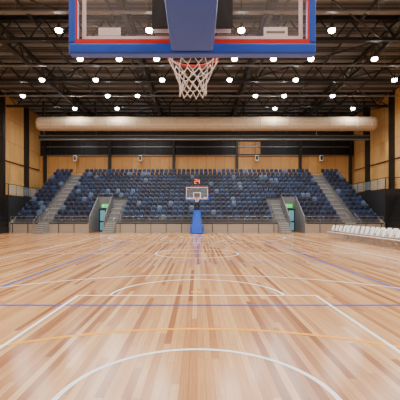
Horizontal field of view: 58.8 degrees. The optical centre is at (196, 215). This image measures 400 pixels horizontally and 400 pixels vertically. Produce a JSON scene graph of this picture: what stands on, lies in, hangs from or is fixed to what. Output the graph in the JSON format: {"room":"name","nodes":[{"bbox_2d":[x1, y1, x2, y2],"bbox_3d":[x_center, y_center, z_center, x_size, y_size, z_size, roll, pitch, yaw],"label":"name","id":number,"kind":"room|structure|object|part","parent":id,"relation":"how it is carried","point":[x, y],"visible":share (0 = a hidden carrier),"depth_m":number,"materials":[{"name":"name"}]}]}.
{"room":"arena","nodes":[
{"label":"arena","id":0,"kind":"room"},
{"bbox_2d":[6,97,39,196],"bbox_3d":[-20.450,-5.600,18.500,0.300,14.500,55.000,0,0,0],"label":"wall","id":1,"kind":"structure","parent":0,"point":[14,117],"depth_m":40.60,"materials":[{"name":"brown wood"}]},
{"bbox_2d":[40,116,353,187],"bbox_3d":[0.000,-5.600,46.125,41.200,14.500,0.350,0,0,0],"label":"wall","id":2,"kind":"structure","parent":0,"point":[312,163],"depth_m":46.00,"materials":[{"name":"brown wood"}]},
{"bbox_2d":[42,115,351,184],"bbox_3d":[0.005,-5.600,45.799,39.910,14.500,0.398,0,0,0],"label":"trim","id":3,"kind":"structure","parent":2,"relation":"attached to","point":[300,146],"depth_m":45.75,"materials":[{"name":"black metal"}]},
{"bbox_2d":[0,231,399,399],"bbox_3d":[0.000,1.750,18.500,41.200,0.200,55.600,0,0,0],"label":"floor","id":4,"kind":"structure","parent":0,"point":[37,370],"depth_m":5.63,"materials":[{"name":"beige wood"}]},
{"bbox_2d":[0,195,7,233],"bbox_3d":[-18.750,-0.150,30.450,2.100,3.600,5.900,0,0,0],"label":"bleachers","id":5,"kind":"object","parent":4,"relation":"on","point":[3,198],"visible":0.92,"depth_m":33.31,"materials":[{"name":"black metal"}]},
{"bbox_2d":[7,184,37,232],"bbox_3d":[-18.812,-0.690,39.550,2.024,4.679,11.900,0,0,0],"label":"balcony railing","id":6,"kind":"object","parent":4,"relation":"on","point":[15,204],"visible":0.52,"depth_m":34.63,"materials":[{"name":"black metal"}]},
{"bbox_2d":[33,213,48,233],"bbox_3d":[-14.400,0.692,32.785,0.950,1.916,1.360,0,0,0],"label":"stair","id":7,"kind":"structure","parent":4,"relation":"on","point":[42,228],"depth_m":32.65,"materials":[{"name":"concrete"}]},
{"bbox_2d":[102,213,115,233],"bbox_3d":[-8.100,0.692,32.785,0.950,1.916,1.360,0,0,0],"label":"stair","id":8,"kind":"structure","parent":4,"relation":"on","point":[110,228],"depth_m":32.44,"materials":[{"name":"concrete"}]},
{"bbox_2d":[69,0,315,99],"bbox_3d":[-0.035,-0.340,0.577,1.860,3.980,5.514,0,0,0],"label":"basketball hoop","id":9,"kind":"object","parent":4,"relation":"on","point":[191,26],"visible":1,"depth_m":2.66,"materials":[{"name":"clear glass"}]},
{"bbox_3d":[-0.035,-1.795,2.695,1.790,1.000,0.059,0,0,0],"label":"board frame","id":10,"kind":"part","parent":9,"relation":"part of","materials":[{"name":"white paint"}]},
{"bbox_2d":[9,169,384,232],"bbox_3d":[0.000,-2.040,39.510,35.500,7.380,12.080,0,0,0],"label":"grandstand","id":11,"kind":"object","parent":4,"relation":"on","point":[141,203],"visible":0.96,"depth_m":36.68,"materials":[{"name":"plastic"}]},
{"bbox_2d":[99,209,105,230],"bbox_3d":[-9.450,0.500,36.670,1.280,2.300,0.180,0,0,0],"label":"door","id":12,"kind":"structure","parent":11,"relation":"attached to","point":[101,211],"depth_m":36.68,"materials":[{"name":"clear glass"}]},
{"bbox_2d":[288,209,294,230],"bbox_3d":[9.450,0.500,36.670,1.280,2.300,0.180,0,0,0],"label":"door","id":13,"kind":"structure","parent":11,"relation":"attached to","point":[291,211],"depth_m":36.68,"materials":[{"name":"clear glass"}]},
{"bbox_2d":[185,186,208,233],"bbox_3d":[0.000,-0.340,30.463,1.860,3.980,5.514,0,0,0],"label":"basketball hoop","id":14,"kind":"object","parent":4,"relation":"on","point":[196,222],"visible":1,"depth_m":31.64,"materials":[{"name":"clear glass"}]},
{"bbox_2d":[192,178,201,185],"bbox_3d":[0.000,-2.650,28.384,0.800,0.640,0.152,0,0,0],"label":"shot clock","id":15,"kind":"object","parent":14,"relation":"on","point":[195,181],"visible":1,"depth_m":28.32,"materials":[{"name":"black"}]},
{"bbox_3d":[0.000,-1.795,28.346,1.790,1.000,0.059,0,0,0],"label":"board frame","id":16,"kind":"part","parent":14,"relation":"part of","materials":[{"name":"white paint"}]},
{"bbox_2d":[0,234,399,399],"bbox_3d":[0.000,1.647,15.520,15.240,0.002,30.575,0,0,0],"label":"court markings","id":17,"kind":"object","parent":4,"relation":"on","point":[7,343],"visible":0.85,"depth_m":5.22,"materials":[{"name":"white paint"}]},
{"bbox_2d":[278,213,291,233],"bbox_3d":[8.100,0.692,32.785,0.950,1.916,1.360,0,0,0],"label":"stair","id":18,"kind":"structure","parent":4,"relation":"on","point":[283,228],"depth_m":32.44,"materials":[{"name":"concrete"}]},
{"bbox_2d":[331,225,338,238],"bbox_3d":[9.755,1.177,25.120,0.457,0.934,0.466,0,0,0],"label":"folding chair","id":19,"kind":"object","parent":4,"relation":"on","point":[337,226],"visible":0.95,"depth_m":25.07,"materials":[{"name":"white plastic"}]},
{"bbox_2d":[334,226,342,238],"bbox_3d":[9.758,1.177,24.480,0.457,0.934,0.466,0,0,-2],"label":"folding chair","id":20,"kind":"object","parent":4,"relation":"on","point":[340,227],"visible":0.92,"depth_m":24.46,"materials":[{"name":"white plastic"}]},
{"bbox_2d":[338,226,346,239],"bbox_3d":[9.765,1.177,23.840,0.457,0.934,0.466,0,0,1],"label":"folding chair","id":21,"kind":"object","parent":4,"relation":"on","point":[345,227],"visible":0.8,"depth_m":23.82,"materials":[{"name":"white plastic"}]},
{"bbox_2d":[341,226,350,238],"bbox_3d":[9.746,1.177,23.200,0.457,0.934,0.466,0,0,-2],"label":"folding chair","id":22,"kind":"object","parent":4,"relation":"on","point":[348,227],"visible":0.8,"depth_m":23.20,"materials":[{"name":"white plastic"}]},
{"bbox_2d":[346,227,355,240],"bbox_3d":[9.764,1.177,22.560,0.457,0.934,0.466,0,0,-2],"label":"folding chair","id":23,"kind":"object","parent":4,"relation":"on","point":[352,228],"visible":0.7,"depth_m":22.56,"materials":[{"name":"white plastic"}]},
{"bbox_2d":[345,213,359,233],"bbox_3d":[14.400,0.692,32.785,0.950,1.916,1.360,0,0,0],"label":"stair","id":24,"kind":"structure","parent":4,"relation":"on","point":[348,224],"depth_m":33.15,"materials":[{"name":"concrete"}]},
{"bbox_2d":[349,227,359,241],"bbox_3d":[9.729,1.177,21.920,0.457,0.934,0.466,0,0,-2],"label":"folding chair","id":25,"kind":"object","parent":4,"relation":"on","point":[356,230],"visible":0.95,"depth_m":21.94,"materials":[{"name":"white plastic"}]},
{"bbox_2d":[355,227,364,242],"bbox_3d":[9.765,1.177,21.280,0.457,0.934,0.466,0,0,2],"label":"folding chair","id":26,"kind":"object","parent":4,"relation":"on","point":[362,228],"visible":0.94,"depth_m":21.23,"materials":[{"name":"white plastic"}]},
{"bbox_2d":[359,228,369,243],"bbox_3d":[9.745,1.177,20.640,0.457,0.934,0.466,0,0,0],"label":"folding chair","id":27,"kind":"object","parent":4,"relation":"on","point":[367,230],"visible":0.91,"depth_m":20.64,"materials":[{"name":"white plastic"}]},
{"bbox_2d":[364,228,375,244],"bbox_3d":[9.742,1.177,20.000,0.457,0.934,0.466,0,0,0],"label":"folding chair","id":28,"kind":"object","parent":4,"relation":"on","point":[372,231],"visible":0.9,"depth_m":19.95,"materials":[{"name":"white plastic"}]},
{"bbox_2d":[350,177,399,228],"bbox_3d":[18.812,-0.990,39.550,2.024,5.279,11.900,0,0,0],"label":"balcony railing","id":29,"kind":"object","parent":4,"relation":"on","point":[376,200],"visible":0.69,"depth_m":34.63,"materials":[{"name":"black metal"}]},
{"bbox_2d":[370,228,381,245],"bbox_3d":[9.760,1.177,19.360,0.457,0.934,0.466,0,0,1],"label":"folding chair","id":30,"kind":"object","parent":4,"relation":"on","point":[379,230],"visible":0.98,"depth_m":19.31,"materials":[{"name":"white plastic"}]},
{"bbox_2d":[375,229,387,245],"bbox_3d":[9.734,1.177,18.720,0.457,0.934,0.466,0,0,1],"label":"folding chair","id":31,"kind":"object","parent":4,"relation":"on","point":[384,232],"visible":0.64,"depth_m":18.69,"materials":[{"name":"white plastic"}]},
{"bbox_2d":[381,228,391,243],"bbox_3d":[10.764,1.177,20.200,0.457,0.934,0.466,0,0,0],"label":"folding chair","id":32,"kind":"object","parent":4,"relation":"on","point":[388,228],"visible":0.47,"depth_m":20.20,"materials":[{"name":"white plastic"}]},
{"bbox_2d":[382,229,394,247],"bbox_3d":[9.761,1.177,18.080,0.457,0.934,0.466,0,0,1],"label":"folding chair","id":33,"kind":"object","parent":4,"relation":"on","point":[392,231],"visible":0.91,"depth_m":18.08,"materials":[{"name":"white plastic"}]},
{"bbox_2d":[386,228,398,245],"bbox_3d":[10.765,1.177,19.560,0.457,0.934,0.466,0,0,-2],"label":"folding chair","id":34,"kind":"object","parent":4,"relation":"on","point":[395,229],"visible":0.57,"depth_m":19.51,"materials":[{"name":"white plastic"}]},
{"bbox_2d":[386,195,399,229],"bbox_3d":[18.750,-0.150,31.700,2.100,3.600,3.400,0,0,0],"label":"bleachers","id":35,"kind":"object","parent":4,"relation":"on","point":[393,201],"visible":0.82,"depth_m":33.11,"materials":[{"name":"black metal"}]},
{"bbox_2d":[389,230,399,248],"bbox_3d":[9.761,1.177,17.440,0.457,0.934,0.466,0,0,-1],"label":"folding chair","id":36,"kind":"object","parent":4,"relation":"on","point":[397,234],"visible":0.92,"depth_m":17.52,"materials":[{"name":"white plastic"}]},
{"bbox_2d":[0,1,399,115],"bbox_3d":[0.000,-13.000,18.500,41.200,0.300,55.600,0,0,0],"label":"ceiling","id":37,"kind":"structure","parent":0,"point":[4,5],"depth_m":29.25,"materials":[{"name":"black metal"}]},
{"bbox_2d":[93,75,98,81],"label":"lamps","id":38,"kind":"object","parent":37,"relation":"hanging from","point":[95,78],"depth_m":28.29,"materials":[{"name":"white"}]},
{"bbox_2d":[0,0,399,116],"bbox_3d":[0.003,-12.065,18.400,40.066,1.550,54.400,0,0,0],"label":"roof truss","id":39,"kind":"object","parent":37,"relation":"attached to","point":[129,21],"visible":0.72,"depth_m":29.91,"materials":[{"name":"metal"}]},
{"bbox_2d":[55,0,62,32],"label":"lamps","id":40,"kind":"object","parent":39,"relation":"hanging from","point":[58,28],"depth_m":20.72,"materials":[{"name":"white"}]},
{"bbox_2d":[135,77,139,97],"label":"lamps","id":41,"kind":"object","parent":39,"relation":"hanging from","point":[137,94],"depth_m":32.16,"materials":[{"name":"white"}]},
{"bbox_2d":[146,23,152,32],"label":"lamps","id":42,"kind":"object","parent":39,"relation":"hanging from","point":[149,29],"depth_m":20.68,"materials":[{"name":"white"}]},
{"bbox_2d":[0,0,399,96],"bbox_3d":[0.000,-11.900,22.850,39.400,1.500,20.940,0,0,0],"label":"cable tray","id":43,"kind":"object","parent":39,"relation":"attached to","point":[1,11],"visible":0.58,"depth_m":26.39,"materials":[{"name":"grey metal"}]},
{"bbox_2d":[227,58,236,81],"label":"lamps","id":44,"kind":"object","parent":39,"relation":"hanging from","point":[229,78],"depth_m":28.28,"materials":[{"name":"white"}]},
{"bbox_2d":[234,0,244,35],"label":"lamps","id":45,"kind":"object","parent":39,"relation":"hanging from","point":[241,29],"depth_m":20.72,"materials":[{"name":"white"}]},
{"bbox_2d":[253,78,257,97],"label":"lamps","id":46,"kind":"object","parent":39,"relation":"hanging from","point":[255,94],"depth_m":32.12,"materials":[{"name":"white"}]},
{"bbox_2d":[328,23,335,32],"label":"lamps","id":47,"kind":"object","parent":39,"relation":"hanging from","point":[331,29],"depth_m":20.69,"materials":[{"name":"white"}]},
{"bbox_2d":[330,76,334,97],"label":"lamps","id":48,"kind":"object","parent":39,"relation":"hanging from","point":[332,94],"depth_m":32.13,"materials":[{"name":"white"}]},
{"bbox_2d":[371,43,377,60],"label":"lamps","id":49,"kind":"object","parent":39,"relation":"hanging from","point":[374,58],"depth_m":24.51,"materials":[{"name":"white"}]},
{"bbox_2d":[391,55,397,81],"label":"lamps","id":50,"kind":"object","parent":39,"relation":"hanging from","point":[394,78],"depth_m":28.37,"materials":[{"name":"white"}]},
{"bbox_2d":[38,101,369,140],"bbox_3d":[0.750,-10.590,39.300,36.500,4.480,0.500,0,0,0],"label":"steel beam","id":51,"kind":"structure","parent":37,"relation":"attached to","point":[43,137],"depth_m":39.20,"materials":[{"name":"black metal"}]},
{"bbox_2d":[35,97,377,130],"bbox_3d":[1.000,-10.880,37.600,35.800,3.900,1.540,0,0,0],"label":"air duct","id":52,"kind":"object","parent":37,"relation":"hanging from","point":[53,123],"visible":0.98,"depth_m":36.94,"materials":[{"name":"metal"}]},
{"bbox_2d":[354,87,399,191],"bbox_3d":[20.450,-5.600,18.500,0.300,14.500,55.000,0,0,0],"label":"wall","id":53,"kind":"structure","parent":0,"point":[378,137],"depth_m":39.49,"materials":[{"name":"brown wood"}]},
{"bbox_2d":[0,90,399,196],"bbox_3d":[0.000,-5.600,18.300,40.600,14.500,54.400,0,0,0],"label":"trim","id":54,"kind":"structure","parent":53,"relation":"attached to","point":[391,100],"depth_m":36.61,"materials":[{"name":"black metal"}]}
]}

